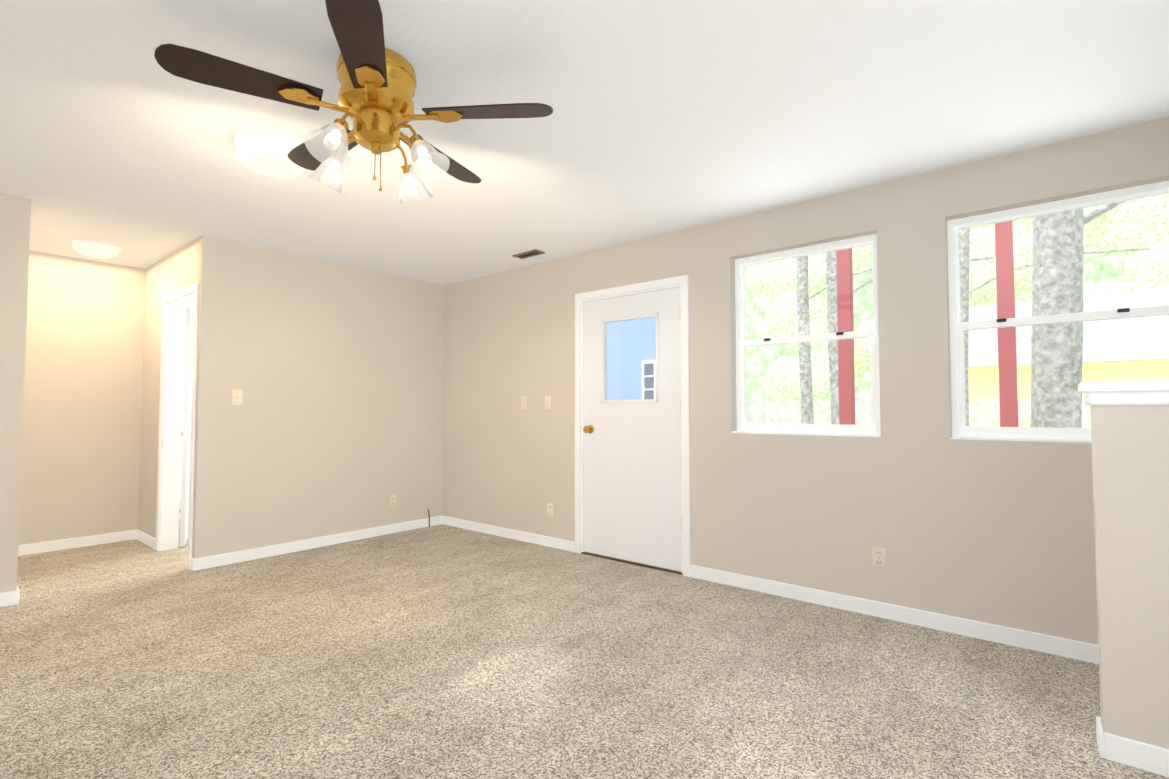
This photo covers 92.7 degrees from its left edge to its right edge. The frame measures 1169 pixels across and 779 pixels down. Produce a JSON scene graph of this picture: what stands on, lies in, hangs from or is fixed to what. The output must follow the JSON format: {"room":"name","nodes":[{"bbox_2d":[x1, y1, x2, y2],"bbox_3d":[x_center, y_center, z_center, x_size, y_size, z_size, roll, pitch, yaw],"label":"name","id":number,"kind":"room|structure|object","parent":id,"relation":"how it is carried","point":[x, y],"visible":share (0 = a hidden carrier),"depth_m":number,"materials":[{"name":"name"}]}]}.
{"room":"living room","nodes":[
{"label":"living room","id":0,"kind":"room"},
{"bbox_2d":[18,251,145,544],"bbox_3d":[-4.335,0.108,4.728,0.120,2.440,1.140,-2,-3,39],"label":"wall","id":1,"kind":"structure","parent":0,"point":[81,446],"depth_m":4.72,"materials":[{"name":"beige paint"}]},
{"bbox_2d":[18,530,135,555],"bbox_3d":[-4.273,1.284,4.653,0.017,0.085,0.870,-2,-3,39],"label":"baseboard","id":2,"kind":"structure","parent":1,"relation":"attached to","point":[48,546],"depth_m":4.66,"materials":[{"name":"white wood"}]},
{"bbox_2d":[138,238,198,538],"bbox_3d":[-3.775,0.116,4.927,2.430,2.440,0.120,-2,-3,39],"label":"wall","id":3,"kind":"structure","parent":0,"point":[175,271],"depth_m":4.80,"materials":[{"name":"beige paint"}]},
{"bbox_2d":[136,530,155,548],"bbox_3d":[-3.760,1.289,4.784,0.600,0.085,0.013,-2,-3,39],"label":"baseboard","id":4,"kind":"structure","parent":3,"relation":"attached to","point":[141,536],"depth_m":4.78,"materials":[{"name":"white wood"}]},
{"bbox_2d":[155,283,198,568],"bbox_3d":[-3.150,0.269,4.399,0.870,2.095,0.142,-2,-3,39],"label":"door frame","id":5,"kind":"structure","parent":3,"relation":"attached to","point":[170,432],"depth_m":4.61,"materials":[{"name":"white wood"}]},
{"bbox_2d":[179,307,192,546],"bbox_3d":[-3.550,0.321,5.024,0.705,2.012,0.305,-2,-3,39],"label":"bedroom door","id":6,"kind":"structure","parent":3,"relation":"in","point":[185,434],"depth_m":4.72,"materials":[{"name":"white paint"}]},
{"bbox_2d":[180,304,193,498],"bbox_3d":[-3.701,0.116,4.946,2.280,2.440,0.005,-2,-3,39],"label":"wall","id":7,"kind":"structure","parent":0,"point":[191,306],"depth_m":4.62,"materials":[{"name":"paint"}]},
{"bbox_2d":[182,333,184,409],"bbox_3d":[-4.215,-0.186,6.378,0.020,1.150,1.300,-2,-3,39],"label":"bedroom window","id":8,"kind":"structure","parent":7,"relation":"in","point":[183,371],"depth_m":6.13,"materials":[{"name":"white"}]},
{"bbox_2d":[0,193,443,592],"bbox_3d":[-3.709,0.046,3.052,0.120,2.440,7.270,-2,-3,39],"label":"wall","id":9,"kind":"structure","parent":0,"point":[332,424],"depth_m":4.56,"materials":[{"name":"beige paint"}]},
{"bbox_2d":[0,587,19,607],"bbox_3d":[-4.629,1.178,1.788,0.013,0.085,3.973,-2,-3,39],"label":"baseboard","id":10,"kind":"structure","parent":9,"relation":"attached to","point":[9,598],"depth_m":3.29,"materials":[{"name":"white wood"}]},
{"bbox_2d":[232,390,242,404],"bbox_3d":[-2.641,0.060,4.240,0.016,0.116,0.072,-2,-3,39],"label":"switch plate","id":11,"kind":"object","parent":9,"relation":"attached to","point":[237,397],"depth_m":4.24,"materials":[{"name":"beige plastic"}]},
{"bbox_2d":[190,516,439,570],"bbox_3d":[-2.123,1.290,4.822,0.017,0.085,2.153,-2,-3,39],"label":"baseboard","id":12,"kind":"structure","parent":9,"relation":"attached to","point":[278,549],"depth_m":4.59,"materials":[{"name":"white wood"}]},
{"bbox_2d":[389,494,396,507],"bbox_3d":[-1.798,1.048,5.233,0.009,0.116,0.072,-2,-3,39],"label":"electrical outlet plate","id":13,"kind":"object","parent":9,"relation":"attached to","point":[392,499],"depth_m":5.23,"materials":[{"name":"beige plastic"}]},
{"bbox_2d":[0,518,1168,778],"bbox_3d":[-1.670,1.291,2.083,9.240,0.120,8.440,-2,-3,39],"label":"floor","id":14,"kind":"structure","parent":0,"point":[440,652],"depth_m":2.40,"materials":[{"name":"carpet"}]},
{"bbox_2d":[0,0,1168,284],"bbox_3d":[-1.670,-1.267,2.177,9.240,0.120,8.440,-2,-3,39],"label":"ceiling","id":15,"kind":"structure","parent":0,"point":[668,116],"depth_m":2.40,"materials":[{"name":"white paint"}]},
{"bbox_2d":[70,240,120,257],"bbox_3d":[-3.827,-1.081,4.366,0.304,0.090,0.304,-2,-3,39],"label":"ceiling light","id":16,"kind":"object","parent":15,"relation":"attached to","point":[94,249],"visible":1,"depth_m":4.29,"materials":[{"name":"white glass"}]},
{"bbox_2d":[233,130,303,176],"bbox_3d":[-1.523,-1.135,2.713,0.318,0.105,0.318,-2,-3,39],"label":"ceiling light","id":17,"kind":"object","parent":15,"relation":"attached to","point":[263,151],"visible":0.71,"depth_m":2.61,"materials":[{"name":"white glass"}]},
{"bbox_2d":[154,0,552,203],"bbox_3d":[-0.817,-0.968,2.111,1.207,0.482,1.262,-2,-3,39],"label":"ceiling fan","id":18,"kind":"object","parent":15,"relation":"attached to","point":[377,80],"visible":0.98,"depth_m":1.97,"materials":[{"name":"gold metal"}]},
{"bbox_2d":[513,249,544,258],"bbox_3d":[-0.460,-1.112,4.584,0.270,0.012,0.110,-2,-3,39],"label":"ceiling vent","id":19,"kind":"object","parent":15,"relation":"in","point":[528,254],"visible":1,"depth_m":4.57,"materials":[{"name":"beige metal"}]},
{"bbox_2d":[442,117,1168,644],"bbox_3d":[1.160,0.068,3.651,6.810,2.440,0.150,-2,-3,39],"label":"wall","id":20,"kind":"structure","parent":0,"point":[1000,533],"depth_m":3.23,"materials":[{"name":"beige paint"}]},
{"bbox_2d":[440,516,574,551],"bbox_3d":[-0.751,1.300,5.077,1.750,0.085,0.013,-2,-3,39],"label":"baseboard","id":21,"kind":"structure","parent":20,"relation":"attached to","point":[557,543],"depth_m":4.99,"materials":[{"name":"white wood"}]},
{"bbox_2d":[521,396,526,408],"bbox_3d":[-0.540,0.116,4.945,0.072,0.116,0.016,-2,-3,39],"label":"switch plate","id":22,"kind":"object","parent":20,"relation":"attached to","point":[523,398],"depth_m":4.94,"materials":[{"name":"beige plastic"}]},
{"bbox_2d":[545,395,550,408],"bbox_3d":[-0.316,0.109,4.760,0.072,0.116,0.016,-2,-3,39],"label":"switch plate","id":23,"kind":"object","parent":20,"relation":"attached to","point":[547,398],"depth_m":4.76,"materials":[{"name":"beige plastic"}]},
{"bbox_2d":[547,503,552,516],"bbox_3d":[-0.290,1.018,4.710,0.072,0.116,0.009,-2,-3,39],"label":"electrical outlet plate","id":24,"kind":"object","parent":20,"relation":"attached to","point":[549,505],"depth_m":4.71,"materials":[{"name":"beige plastic"}]},
{"bbox_2d":[583,287,681,571],"bbox_3d":[0.338,0.285,4.223,0.912,2.018,0.114,-2,-3,39],"label":"entry door","id":25,"kind":"structure","parent":20,"relation":"in","point":[632,480],"depth_m":4.20,"materials":[{"name":"white paint"}]},
{"bbox_2d":[575,275,690,576],"bbox_3d":[0.379,0.263,4.285,1.046,2.118,0.176,-2,-3,39],"label":"door frame","id":26,"kind":"structure","parent":20,"relation":"attached to","point":[682,282],"depth_m":4.15,"materials":[{"name":"white wood"}]},
{"bbox_2d":[732,431,880,436],"bbox_3d":[1.345,0.275,3.442,0.890,0.012,0.075,-2,-3,39],"label":"window sill","id":27,"kind":"structure","parent":20,"relation":"attached to","point":[814,434],"depth_m":3.38,"materials":[{"name":"white wood"}]},
{"bbox_2d":[735,234,880,434],"bbox_3d":[1.381,-0.307,3.508,0.890,1.180,0.080,-2,-3,39],"label":"window","id":28,"kind":"structure","parent":20,"relation":"in","point":[742,344],"depth_m":3.49,"materials":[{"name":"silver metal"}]},
{"bbox_2d":[872,546,885,568],"bbox_3d":[1.646,0.939,3.115,0.072,0.116,0.009,-2,-3,39],"label":"electrical outlet plate","id":29,"kind":"object","parent":20,"relation":"attached to","point":[878,557],"depth_m":3.11,"materials":[{"name":"beige plastic"}]},
{"bbox_2d":[690,565,1098,663],"bbox_3d":[2.189,1.210,2.655,3.770,0.085,0.013,-2,-3,39],"label":"baseboard","id":30,"kind":"structure","parent":20,"relation":"attached to","point":[1073,649],"depth_m":2.99,"materials":[{"name":"white wood"}]},
{"bbox_2d":[951,437,1091,442],"bbox_3d":[2.289,0.246,2.664,0.900,0.012,0.075,-2,-3,39],"label":"window sill","id":31,"kind":"structure","parent":20,"relation":"attached to","point":[1025,439],"depth_m":2.73,"materials":[{"name":"white wood"}]},
{"bbox_2d":[947,180,1168,439],"bbox_3d":[2.326,-0.336,2.729,0.900,1.180,0.080,-2,-3,39],"label":"window","id":32,"kind":"structure","parent":20,"relation":"in","point":[958,328],"depth_m":2.79,"materials":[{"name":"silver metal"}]},
{"bbox_2d":[1090,405,1168,748],"bbox_3d":[2.035,0.621,1.696,0.700,1.190,0.120,-2,-3,39],"label":"wall","id":33,"kind":"structure","parent":0,"point":[1130,456],"depth_m":1.82,"materials":[{"name":"beige paint"}]},
{"bbox_2d":[1096,723,1168,777],"bbox_3d":[1.932,1.173,1.672,0.573,0.085,0.017,-2,-3,39],"label":"baseboard","id":34,"kind":"structure","parent":33,"relation":"attached to","point":[1134,753],"depth_m":1.80,"materials":[{"name":"white wood"}]},
{"label":"outside","id":35,"kind":"structure","parent":0,"visible":0},
{"bbox_3d":[15.192,2.019,17.953,70.000,0.100,39.830,-2,-3,39],"label":"ground","id":36,"kind":"structure","parent":35,"visible":0},
{"bbox_2d":[607,317,655,399],"bbox_3d":[1.250,-0.152,11.341,3.400,3.750,1.090,-2,-3,39],"label":"shed","id":37,"kind":"object","parent":36,"relation":"on","point":[634,362],"depth_m":11.03,"materials":[{"name":"blue"}]},
{"bbox_2d":[796,256,959,423],"bbox_3d":[3.820,-2.841,9.633,4.412,9.002,0.451,-2,-3,39],"label":"slim tree","id":38,"kind":"object","parent":36,"relation":"on","point":[802,261],"depth_m":9.44,"materials":[{"name":"grey plant"}]},
{"bbox_2d":[826,251,994,423],"bbox_3d":[4.364,-2.840,9.699,4.420,9.006,0.463,-2,-3,39],"label":"slim tree","id":39,"kind":"object","parent":36,"relation":"on","point":[830,268],"depth_m":9.51,"materials":[{"name":"grey plant"}]},
{"bbox_2d":[746,397,1090,427],"bbox_3d":[8.929,0.866,8.825,36.000,1.530,0.060,-2,-3,39],"label":"fence","id":40,"kind":"object","parent":36,"relation":"on","point":[773,412],"depth_m":11.51,"materials":[{"name":"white wood"}]},
{"bbox_2d":[836,221,1018,426],"bbox_3d":[3.232,-0.333,5.102,6.000,3.650,0.160,-2,-3,39],"label":"posts","id":41,"kind":"object","parent":36,"relation":"on","point":[847,300],"depth_m":4.78,"materials":[{"name":"red wood"}]},
{"bbox_2d":[959,228,1149,425],"bbox_3d":[6.234,-2.857,9.203,4.414,9.003,0.438,-2,-3,39],"label":"slim tree","id":42,"kind":"object","parent":36,"relation":"on","point":[962,235],"depth_m":9.02,"materials":[{"name":"grey plant"}]},
{"bbox_2d":[968,287,1168,427],"bbox_3d":[16.315,-0.436,13.116,14.800,4.450,7.000,-2,-3,39],"label":"neighbouring house","id":43,"kind":"structure","parent":36,"relation":"on","point":[1153,357],"depth_m":13.68,"materials":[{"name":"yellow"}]},
{"bbox_2d":[1030,201,1125,427],"bbox_3d":[5.095,-2.975,6.066,4.430,9.012,0.585,-2,-3,39],"label":"tree","id":44,"kind":"object","parent":36,"relation":"on","point":[1042,339],"depth_m":5.82,"materials":[{"name":"grey plant"}]},
{"bbox_3d":[0.286,0.286,-0.870,0.120,1.670,6.080,-2,-3,39],"label":"wall","id":45,"kind":"structure","parent":0,"visible":0},
{"bbox_2d":[1078,379,1168,404],"bbox_3d":[0.117,-0.345,-0.607,0.775,0.610,6.235,-2,-3,39],"label":"trim","id":46,"kind":"structure","parent":45,"relation":"on","point":[1141,392],"depth_m":1.82,"materials":[{"name":"white wood"}]},
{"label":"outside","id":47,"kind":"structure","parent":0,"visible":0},
{"bbox_2d":[745,220,1124,424],"bbox_3d":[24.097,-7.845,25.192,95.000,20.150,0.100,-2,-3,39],"label":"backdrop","id":48,"kind":"structure","parent":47,"point":[752,392],"depth_m":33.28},
{"bbox_2d":[745,194,1168,410],"bbox_3d":[20.483,-4.523,20.622,50.694,10.980,4.498,-2,-3,39],"label":"canopy","id":49,"kind":"object","parent":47,"point":[986,292],"depth_m":22.23,"materials":[{"name":"green plant"}]}
]}

